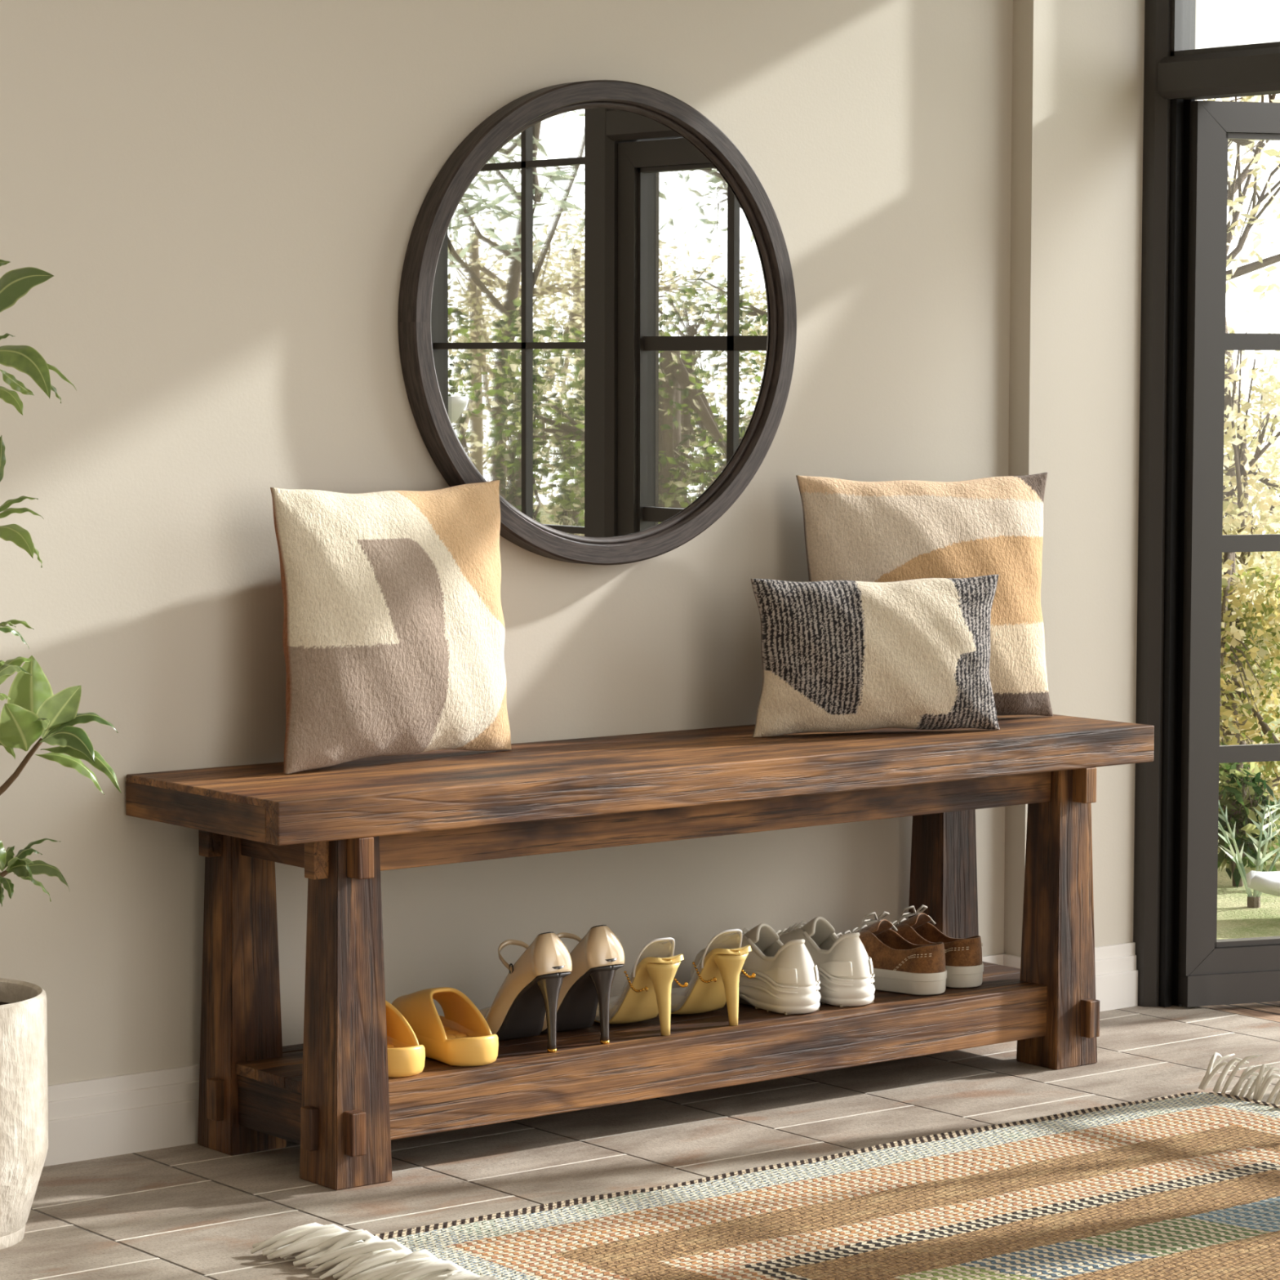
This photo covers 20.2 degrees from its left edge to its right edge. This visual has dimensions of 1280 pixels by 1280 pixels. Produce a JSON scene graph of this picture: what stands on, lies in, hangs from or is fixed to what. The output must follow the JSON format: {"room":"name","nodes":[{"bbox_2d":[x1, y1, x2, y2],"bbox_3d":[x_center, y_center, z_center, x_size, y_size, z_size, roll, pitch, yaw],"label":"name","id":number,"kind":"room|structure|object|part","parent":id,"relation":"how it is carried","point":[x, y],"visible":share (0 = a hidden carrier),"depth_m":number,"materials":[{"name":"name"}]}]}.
{"room":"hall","nodes":[
{"label":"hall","id":0,"kind":"room"},
{"bbox_2d":[0,0,1013,1084],"bbox_3d":[-0.930,-0.390,4.110,3.700,2.050,0.115,-3,6,-38],"label":"wall","id":1,"kind":"structure","parent":0,"point":[222,201],"depth_m":4.48,"materials":[{"name":"paint"}]},
{"bbox_2d":[43,953,1004,1166],"bbox_3d":[-0.908,0.590,4.124,3.662,0.094,0.012,-3,6,-38],"label":"baseboard","id":2,"kind":"structure","parent":1,"relation":"attached to","point":[88,1119],"depth_m":4.34,"materials":[{"name":"white paint"}]},
{"bbox_2d":[398,80,796,564],"bbox_3d":[-0.045,-0.413,4.704,0.630,0.630,0.036,-3,6,-38],"label":"wall mirror","id":3,"kind":"object","parent":1,"relation":"attached to","point":[597,309],"visible":0.97,"depth_m":4.69,"materials":[{"name":"brown wood"}]},
{"bbox_2d":[0,1005,1279,1279],"bbox_3d":[0.628,0.805,2.406,3.952,0.060,4.860,-3,6,-38],"label":"floor","id":4,"kind":"structure","parent":0,"point":[193,1211],"depth_m":4.35,"materials":[{"name":"tile"}]},
{"bbox_2d":[0,259,121,1249],"bbox_3d":[-0.718,0.122,3.898,0.289,1.064,0.215,-2,5,-21],"label":"potted plant","id":5,"kind":"object","parent":4,"relation":"on","point":[32,711],"visible":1,"depth_m":3.86,"materials":[{"name":"green plant"}]},
{"bbox_3d":[-0.753,0.518,3.915,0.215,0.271,0.215,-3,6,-38],"label":"pot","id":6,"kind":"part","parent":5,"relation":"part of","materials":[{"name":"ceramic"}]},
{"bbox_2d":[125,714,1154,1190],"bbox_3d":[0.043,0.368,4.638,1.412,0.460,0.341,-3,6,-38],"label":"bench","id":7,"kind":"object","parent":4,"relation":"on","point":[332,1095],"visible":0.92,"depth_m":4.41,"materials":[{"name":"brown wood"}]},
{"bbox_3d":[-0.485,0.413,4.373,0.079,0.410,0.079,-3,6,-38],"label":"leg","id":8,"kind":"part","parent":7,"relation":"part of","materials":[{"name":"brown wood"}]},
{"bbox_3d":[-0.428,0.559,4.284,0.024,0.062,0.181,-3,6,-38],"label":"rail","id":9,"kind":"part","parent":7,"relation":"part of","materials":[{"name":"brown wood"}]},
{"bbox_3d":[-0.344,0.427,4.193,0.079,0.410,0.079,-3,6,-38],"label":"leg","id":10,"kind":"part","parent":7,"relation":"part of","materials":[{"name":"brown wood"}]},
{"bbox_2d":[270,480,511,773],"bbox_3d":[-0.298,-0.021,4.444,0.127,0.343,0.380,4,6,43],"label":"cushion","id":11,"kind":"object","parent":7,"relation":"on","point":[393,630],"visible":1,"depth_m":4.38,"materials":[{"name":"fabric"}]},
{"bbox_2d":[385,1000,425,1077],"bbox_3d":[-0.331,0.470,4.329,0.088,0.080,0.214,-3,5,-31],"label":"sandal","id":12,"kind":"object","parent":7,"relation":"on","point":[406,1057],"visible":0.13,"depth_m":4.26,"materials":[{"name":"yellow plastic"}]},
{"bbox_2d":[391,986,498,1066],"bbox_3d":[-0.243,0.464,4.398,0.088,0.080,0.214,-3,5,-32],"label":"sandal","id":13,"kind":"object","parent":7,"relation":"on","point":[463,1037],"visible":0.89,"depth_m":4.37,"materials":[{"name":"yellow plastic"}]},
{"bbox_3d":[-0.029,0.513,4.740,1.111,0.069,0.034,-3,6,-38],"label":"shelf rail","id":14,"kind":"part","parent":7,"relation":"part of","materials":[{"name":"brown wood"}]},
{"bbox_2d":[479,932,572,1052],"bbox_3d":[-0.155,0.425,4.468,0.082,0.148,0.204,-3,5,-34],"label":"pump","id":15,"kind":"object","parent":7,"relation":"on","point":[520,1008],"visible":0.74,"depth_m":4.41,"materials":[{"name":"beige leather"}]},
{"bbox_2d":[540,924,624,1044],"bbox_3d":[-0.091,0.421,4.523,0.082,0.148,0.204,-3,5,-34],"label":"pump","id":16,"kind":"object","parent":7,"relation":"on","point":[598,955],"visible":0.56,"depth_m":4.45,"materials":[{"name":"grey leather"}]},
{"bbox_2d":[594,937,688,1035],"bbox_3d":[-0.014,0.429,4.583,0.077,0.122,0.206,-3,5,-32],"label":"sandal","id":17,"kind":"object","parent":7,"relation":"on","point":[647,994],"visible":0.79,"depth_m":4.52,"materials":[{"name":"yellow leather"}]},
{"bbox_3d":[-0.007,0.429,4.511,0.007,0.023,0.049,-3,5,-35],"label":"bead chain","id":18,"kind":"part","parent":17,"relation":"part of","materials":[{"name":"gold metal"}]},
{"bbox_3d":[0.048,0.427,4.545,0.007,0.023,0.049,-2,5,-29],"label":"bead chain","id":19,"kind":"part","parent":17,"relation":"part of","materials":[{"name":"gold metal"}]},
{"bbox_2d":[671,928,755,1026],"bbox_3d":[0.073,0.424,4.651,0.077,0.122,0.206,-3,5,-32],"label":"sandal","id":20,"kind":"object","parent":7,"relation":"on","point":[716,984],"visible":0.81,"depth_m":4.59,"materials":[{"name":"yellow leather"}]},
{"bbox_3d":[0.080,0.424,4.579,0.007,0.023,0.049,-3,5,-35],"label":"bead chain","id":21,"kind":"part","parent":20,"relation":"part of","materials":[{"name":"gold metal"}]},
{"bbox_3d":[0.135,0.421,4.613,0.007,0.023,0.049,-2,5,-29],"label":"bead chain","id":22,"kind":"part","parent":20,"relation":"part of","materials":[{"name":"gold metal"}]},
{"bbox_3d":[0.114,0.527,4.559,1.111,0.069,0.034,-3,6,-38],"label":"shelf rail","id":23,"kind":"part","parent":7,"relation":"part of","materials":[{"name":"brown wood"}]},
{"bbox_2d":[689,923,821,1014],"bbox_3d":[0.151,0.424,4.746,0.089,0.107,0.231,-4,6,-39],"label":"sneaker","id":24,"kind":"object","parent":7,"relation":"on","point":[785,980],"visible":0.83,"depth_m":4.67,"materials":[{"name":"white leather"}]},
{"bbox_2d":[776,916,875,1007],"bbox_3d":[0.227,0.420,4.803,0.089,0.107,0.231,-3,5,-34],"label":"sneaker","id":25,"kind":"object","parent":7,"relation":"on","point":[845,967],"visible":0.69,"depth_m":4.72,"materials":[{"name":"white leather"}]},
{"bbox_2d":[751,573,999,737],"bbox_3d":[0.317,0.020,4.793,0.354,0.209,0.106,-1,5,-17],"label":"cushion","id":26,"kind":"object","parent":7,"relation":"on","point":[837,655],"visible":1,"depth_m":4.75,"materials":[{"name":"fabric"}]},
{"bbox_2d":[835,911,946,995],"bbox_3d":[0.315,0.417,4.864,0.219,0.103,0.083,3,6,37],"label":"shoe","id":27,"kind":"object","parent":7,"relation":"on","point":[900,966],"visible":0.57,"depth_m":4.81,"materials":[{"name":"brown leather"}]},
{"bbox_2d":[795,472,1053,715],"bbox_3d":[0.397,-0.058,4.955,0.386,0.340,0.123,-2,5,-22],"label":"cushion","id":28,"kind":"object","parent":7,"relation":"on","point":[898,530],"visible":0.59,"depth_m":4.93,"materials":[{"name":"fabric"}]},
{"bbox_2d":[890,904,983,988],"bbox_3d":[0.373,0.413,4.923,0.219,0.103,0.087,3,6,37],"label":"shoe","id":29,"kind":"object","parent":7,"relation":"on","point":[964,966],"visible":0.5,"depth_m":4.86,"materials":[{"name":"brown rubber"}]},
{"bbox_3d":[0.429,0.359,5.086,0.079,0.410,0.079,-3,6,-38],"label":"leg","id":30,"kind":"part","parent":7,"relation":"part of","materials":[{"name":"brown wood"}]},
{"bbox_3d":[0.571,0.373,4.906,0.079,0.410,0.079,-3,6,-38],"label":"leg","id":31,"kind":"part","parent":7,"relation":"part of","materials":[{"name":"brown wood"}]},
{"bbox_2d":[249,1052,1279,1279],"bbox_3d":[0.478,0.626,3.909,1.500,0.056,1.014,-3,6,-38],"label":"area rug","id":32,"kind":"object","parent":4,"relation":"on","point":[1181,1186],"visible":1,"depth_m":3.99,"materials":[{"name":"fabric"}]},
{"bbox_2d":[1004,0,1198,956],"bbox_3d":[0.643,-0.481,5.310,0.338,2.050,0.157,-3,6,-38],"label":"wall pillar","id":33,"kind":"structure","parent":0,"point":[1077,121],"depth_m":5.22,"materials":[{"name":"paint"}]},
{"bbox_2d":[1002,942,1137,1011],"bbox_3d":[0.631,0.501,5.297,0.236,0.094,0.054,-3,6,-38],"label":"baseboard","id":34,"kind":"structure","parent":33,"relation":"attached to","point":[1115,965],"depth_m":5.32,"materials":[{"name":"white paint"}]},
{"bbox_2d":[1197,0,1279,48],"bbox_3d":[1.104,-0.841,6.716,2.050,2.650,0.150,-3,6,-38],"label":"sky","id":35,"kind":"structure","parent":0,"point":[1221,23],"depth_m":6.59,"materials":[{"name":"white"}]},
{"label":"outside","id":36,"kind":"structure","parent":0,"visible":0},
{"bbox_2d":[1216,551,1279,939],"bbox_3d":[9.239,0.541,7.825,16.200,0.250,26.000,-3,6,-38],"label":"ground","id":37,"kind":"structure","parent":36,"point":[1235,920],"depth_m":6.62,"materials":[{"name":"green plant"}]},
{"bbox_2d":[1199,1001,1279,1022],"bbox_3d":[1.775,0.633,4.667,0.608,0.054,3.020,-3,6,-38],"label":"deck","id":38,"kind":"object","parent":37,"relation":"on","point":[1270,1011],"depth_m":5.36,"materials":[{"name":"brown wood"}]},
{"bbox_2d":[1202,93,1279,737],"bbox_3d":[1.396,-0.721,9.308,1.380,2.011,1.338,-3,6,-38],"label":"tree","id":39,"kind":"object","parent":37,"relation":"on","point":[1253,168],"visible":0.17,"depth_m":9.24,"materials":[{"name":"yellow plant"}]},
{"bbox_2d":[1217,737,1279,888],"bbox_3d":[1.168,0.332,6.883,0.229,0.287,0.224,2,5,20],"label":"shrub","id":40,"kind":"object","parent":37,"relation":"on","point":[1243,795],"visible":0.72,"depth_m":6.86,"materials":[{"name":"green plant"}]},
{"bbox_2d":[1217,792,1279,907],"bbox_3d":[1.126,0.388,6.652,0.445,0.212,0.428,-3,6,-38],"label":"plant","id":41,"kind":"object","parent":37,"relation":"on","point":[1253,901],"visible":0.59,"depth_m":6.63,"materials":[{"name":"green plant"}]},
{"bbox_3d":[1.134,0.484,6.648,0.022,0.020,0.022,-1,5,-15],"label":"stem","id":42,"kind":"part","parent":41,"relation":"part of","materials":[{"name":"grey plant"}]},
{"bbox_2d":[1218,551,1279,859],"bbox_3d":[1.232,0.139,7.279,0.631,0.652,0.629,0,5,-7],"label":"shrub","id":43,"kind":"object","parent":37,"relation":"on","point":[1244,624],"visible":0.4,"depth_m":7.15,"materials":[{"name":"green plant"}]},
{"bbox_2d":[1221,328,1279,744],"bbox_3d":[1.412,-0.157,8.159,0.854,1.066,1.026,-2,5,-23],"label":"tree","id":44,"kind":"object","parent":37,"relation":"on","point":[1246,464],"visible":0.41,"depth_m":7.97,"materials":[{"name":"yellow plant"}]},
{"bbox_2d":[1245,870,1279,896],"bbox_3d":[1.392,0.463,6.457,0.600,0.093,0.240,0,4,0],"label":"lounger","id":45,"kind":"object","parent":37,"relation":"on","point":[1267,882],"visible":1,"depth_m":6.43,"materials":[{"name":"white plastic"}]},
{"bbox_3d":[2.805,-0.138,2.726,0.090,1.778,2.800,-3,6,-38],"label":"wall","id":46,"kind":"structure","parent":0,"visible":0},
{"bbox_2d":[1133,0,1279,1007],"bbox_3d":[1.349,-0.285,4.567,0.070,1.778,1.903,-3,6,-38],"label":"door frame","id":47,"kind":"structure","parent":46,"relation":"attached to","point":[1171,83],"depth_m":5.28,"materials":[{"name":"black metal"}]},
{"bbox_2d":[1170,0,1279,56],"bbox_3d":[1.155,-0.967,4.760,0.028,0.323,1.220,-3,6,-38],"label":"window","id":48,"kind":"structure","parent":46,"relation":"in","point":[1179,8],"depth_m":5.23,"materials":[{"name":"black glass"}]},
{"bbox_2d":[1177,100,1279,1007],"bbox_3d":[1.072,-0.128,5.377,0.565,1.330,0.109,-1,5,-19],"label":"door","id":49,"kind":"structure","parent":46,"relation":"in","point":[1212,971],"depth_m":5.29,"materials":[{"name":"black metal"}]}
]}

